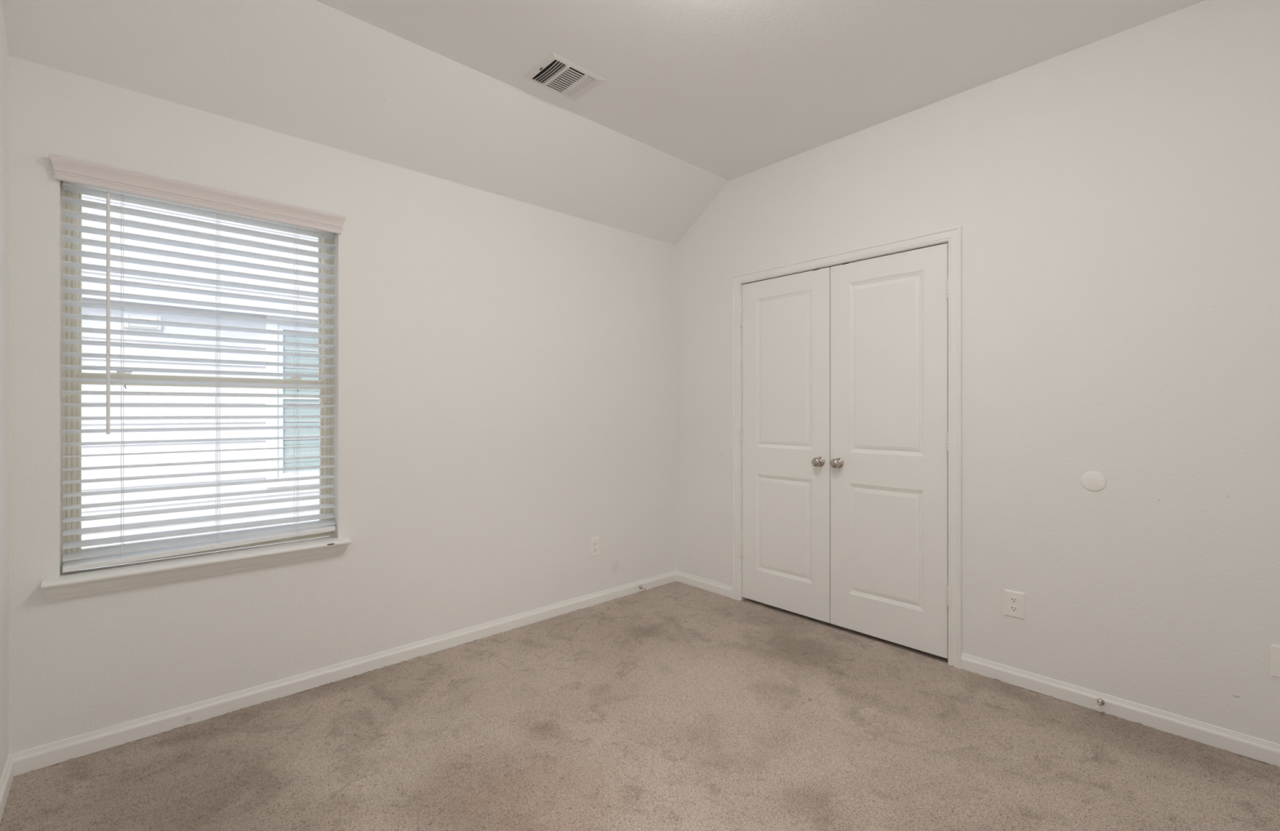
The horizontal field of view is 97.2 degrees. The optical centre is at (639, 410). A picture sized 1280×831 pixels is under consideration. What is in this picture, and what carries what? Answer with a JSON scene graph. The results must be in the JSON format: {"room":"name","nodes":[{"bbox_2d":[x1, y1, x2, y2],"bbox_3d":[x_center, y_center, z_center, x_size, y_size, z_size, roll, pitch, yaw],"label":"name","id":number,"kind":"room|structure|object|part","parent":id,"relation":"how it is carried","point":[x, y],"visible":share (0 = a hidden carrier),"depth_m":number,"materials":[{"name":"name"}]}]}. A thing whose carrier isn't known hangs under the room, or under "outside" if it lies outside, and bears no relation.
{"room":"empty bedroom","nodes":[
{"label":"empty bedroom","id":0,"kind":"room"},
{"bbox_2d":[0,0,8,779],"bbox_3d":[-1.083,-0.218,0.674,0.120,2.990,3.240,0,0,-43],"label":"wall","id":1,"kind":"structure","parent":0,"point":[4,55],"depth_m":1.83,"materials":[{"name":"paint"}]},
{"bbox_2d":[0,755,13,822],"bbox_3d":[-1.075,1.201,0.763,0.013,0.074,3.120,0,0,-43],"label":"baseboard","id":2,"kind":"structure","parent":1,"relation":"attached to","point":[6,781],"depth_m":1.80,"materials":[{"name":"white paint"}]},
{"bbox_2d":[283,334,319,471],"bbox_3d":[-3.120,-0.103,5.740,0.881,1.400,0.007,0,0,-43],"label":"shutter","id":3,"kind":"object","parent":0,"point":[310,451],"depth_m":5.55,"materials":[{"name":"teal"}]},
{"bbox_2d":[8,55,675,754],"bbox_3d":[-0.987,0.038,3.063,3.493,2.478,0.150,0,0,-43],"label":"wall","id":4,"kind":"structure","parent":0,"point":[504,369],"depth_m":2.73,"materials":[{"name":"paint"}]},
{"bbox_2d":[40,180,351,601],"bbox_3d":[-1.746,-0.103,2.321,0.971,1.539,0.216,0,0,-43],"label":"window","id":5,"kind":"structure","parent":4,"relation":"in","point":[76,584],"depth_m":2.19,"materials":[{"name":"white plastic"}]},
{"bbox_3d":[-1.725,0.600,2.297,0.971,0.019,0.150,0,0,-43],"label":"sill","id":6,"kind":"part","parent":5,"relation":"part of","materials":[{"name":"white paint"}]},
{"bbox_2d":[48,153,346,573],"bbox_3d":[-1.729,-0.154,2.305,0.944,1.468,0.118,0,0,-43],"label":"window blind","id":7,"kind":"object","parent":5,"relation":"attached to","point":[77,176],"visible":1,"depth_m":2.26,"materials":[{"name":"white plastic"}]},
{"bbox_3d":[-1.960,-0.134,2.135,0.009,1.362,0.057,0,0,-43],"label":"ladder cord","id":8,"kind":"part","parent":7,"relation":"part of","materials":[{"name":"white fabric"}]},
{"bbox_3d":[-1.750,-0.841,2.328,0.884,0.042,0.056,0,0,-43],"label":"head rail","id":9,"kind":"part","parent":7,"relation":"part of","materials":[{"name":"white plastic"}]},
{"bbox_3d":[-1.750,0.554,2.329,0.884,0.052,0.053,0,0,-43],"label":"rail","id":10,"kind":"part","parent":7,"relation":"part of","materials":[{"name":"white plastic"}]},
{"bbox_3d":[-1.745,-0.134,2.332,0.009,1.362,0.057,0,0,-43],"label":"ladder cord","id":11,"kind":"part","parent":7,"relation":"part of","materials":[{"name":"white fabric"}]},
{"bbox_3d":[-1.537,-0.134,2.524,0.009,1.362,0.057,0,0,-43],"label":"ladder cord","id":12,"kind":"part","parent":7,"relation":"part of","materials":[{"name":"white fabric"}]},
{"bbox_3d":[-1.809,-0.468,2.392,0.814,0.727,0.021,0,0,-43],"label":"sash","id":13,"kind":"part","parent":5,"relation":"part of","materials":[{"name":"white plastic"}]},
{"bbox_3d":[-1.792,0.204,2.374,0.814,0.689,0.024,0,0,-43],"label":"sash","id":14,"kind":"part","parent":5,"relation":"part of","materials":[{"name":"white plastic"}]},
{"bbox_2d":[8,570,675,776],"bbox_3d":[-0.932,1.201,3.003,3.253,0.074,0.013,0,0,-43],"label":"baseboard","id":15,"kind":"structure","parent":4,"relation":"attached to","point":[26,761],"depth_m":2.44,"materials":[{"name":"white paint"}]},
{"bbox_2d":[590,537,599,557],"bbox_3d":[-0.287,0.872,3.597,0.072,0.120,0.009,0,0,-43],"label":"wall outlet","id":16,"kind":"object","parent":4,"relation":"attached to","point":[594,542],"visible":1,"depth_m":3.59,"materials":[{"name":"white plastic"}]},
{"bbox_2d":[1,0,1204,244],"bbox_3d":[0.109,-1.457,1.869,3.253,0.512,3.390,0,0,-43],"label":"ceiling","id":17,"kind":"structure","parent":0,"point":[695,97],"depth_m":2.41,"materials":[{"name":"paint"}]},
{"bbox_2d":[523,52,605,101],"bbox_3d":[-0.347,-1.522,2.596,0.292,0.012,0.246,0,0,-43],"label":"ceiling vent","id":18,"kind":"object","parent":17,"relation":"in","point":[556,73],"visible":1,"depth_m":2.58,"materials":[{"name":"white metal"}]},
{"bbox_2d":[0,581,1279,830],"bbox_3d":[0.163,1.254,1.899,3.373,0.046,3.120,0,0,-43],"label":"floor","id":19,"kind":"structure","parent":0,"point":[673,706],"depth_m":2.04,"materials":[{"name":"beige carpet"}]},
{"bbox_2d":[675,0,1279,744],"bbox_3d":[1.402,-0.218,2.954,0.120,2.990,3.240,0,0,-43],"label":"wall","id":20,"kind":"structure","parent":0,"point":[1115,198],"depth_m":2.33,"materials":[{"name":"paint"}]},
{"bbox_2d":[739,266,830,622],"bbox_3d":[0.859,0.197,3.442,0.098,2.038,0.628,0,0,-43],"label":"door","id":21,"kind":"structure","parent":20,"relation":"in","point":[784,547],"depth_m":3.43,"materials":[{"name":"white paint"}]},
{"bbox_3d":[1.019,0.297,3.242,0.063,0.058,0.058,0,0,-43],"label":"knob","id":22,"kind":"part","parent":21,"relation":"part of","materials":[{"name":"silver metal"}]},
{"bbox_2d":[732,225,962,669],"bbox_3d":[1.119,0.178,3.250,0.137,2.126,1.374,0,0,-43],"label":"door frame","id":23,"kind":"structure","parent":20,"relation":"attached to","point":[953,236],"depth_m":2.75,"materials":[{"name":"white paint"}]},
{"bbox_2d":[830,243,948,658],"bbox_3d":[1.288,0.197,2.975,0.098,2.038,0.630,0,0,-43],"label":"door","id":24,"kind":"structure","parent":20,"relation":"in","point":[889,435],"depth_m":2.96,"materials":[{"name":"white paint"}]},
{"bbox_3d":[1.096,0.297,3.157,0.063,0.058,0.058,0,0,-43],"label":"knob","id":25,"kind":"part","parent":24,"relation":"part of","materials":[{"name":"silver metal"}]},
{"bbox_2d":[675,570,1279,767],"bbox_3d":[1.312,1.201,2.954,0.013,0.074,3.120,0,0,-43],"label":"baseboard","id":26,"kind":"structure","parent":20,"relation":"attached to","point":[1264,751],"depth_m":2.28,"materials":[{"name":"white paint"}]},
{"bbox_2d":[1004,589,1024,619],"bbox_3d":[1.689,0.876,2.546,0.009,0.118,0.078,0,0,-43],"label":"wall outlet","id":27,"kind":"object","parent":20,"relation":"attached to","point":[1014,602],"visible":1,"depth_m":2.54,"materials":[{"name":"white plastic"}]},
{"bbox_2d":[1009,605,1018,612],"bbox_3d":[1.687,0.895,2.545,0.003,0.028,0.034,0,0,-43],"label":"receptacle","id":28,"kind":"object","parent":27,"relation":"attached to","point":[1012,608],"depth_m":2.54,"materials":[{"name":"grey plastic"}]},
{"bbox_2d":[1009,596,1018,604],"bbox_3d":[1.687,0.856,2.545,0.003,0.028,0.034,0,0,-43],"label":"receptacle","id":29,"kind":"object","parent":27,"relation":"attached to","point":[1013,600],"depth_m":2.54,"materials":[{"name":"grey plastic"}]},
{"bbox_2d":[1080,471,1106,491],"bbox_3d":[1.880,0.294,2.339,0.008,0.084,0.084,0,0,-43],"label":"bumper cover","id":30,"kind":"object","parent":20,"relation":"attached to","point":[1092,481],"visible":1,"depth_m":2.34,"materials":[{"name":"white plastic"}]},
{"bbox_2d":[1095,698,1104,709],"bbox_3d":[1.862,1.195,2.289,0.076,0.026,0.026,0,0,-43],"label":"door stop","id":31,"kind":"object","parent":20,"relation":"attached to","point":[1100,702],"visible":1,"depth_m":2.30,"materials":[{"name":"silver metal"}]},
{"bbox_2d":[1271,644,1279,678],"bbox_3d":[2.238,0.876,1.949,0.008,0.112,0.078,0,0,-43],"label":"blank plate","id":32,"kind":"object","parent":20,"relation":"attached to","point":[1275,650],"visible":1,"depth_m":1.97,"materials":[{"name":"white plastic"}]},
{"label":"outside","id":33,"kind":"structure","parent":0,"visible":0},
{"bbox_3d":[-5.258,1.612,8.644,22.000,0.050,13.850,0,0,-43],"label":"ground","id":34,"kind":"structure","parent":33,"visible":0},
{"bbox_2d":[80,194,327,570],"bbox_3d":[-4.429,-1.288,6.262,10.000,5.750,2.720,0,0,-43],"label":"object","id":35,"kind":"structure","parent":34,"relation":"on","point":[144,459],"depth_m":5.09,"materials":[{"name":"white"}]},
{"bbox_2d":[124,312,160,329],"bbox_3d":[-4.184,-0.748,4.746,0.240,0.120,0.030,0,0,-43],"label":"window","id":36,"kind":"structure","parent":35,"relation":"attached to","point":[148,316],"depth_m":4.74,"materials":[{"name":"white plastic"}]},
{"bbox_3d":[-3.114,-0.088,5.733,0.977,1.470,0.020,0,0,-43],"label":"sash","id":37,"kind":"part","parent":35,"relation":"part of","materials":[{"name":"green"}]}
]}

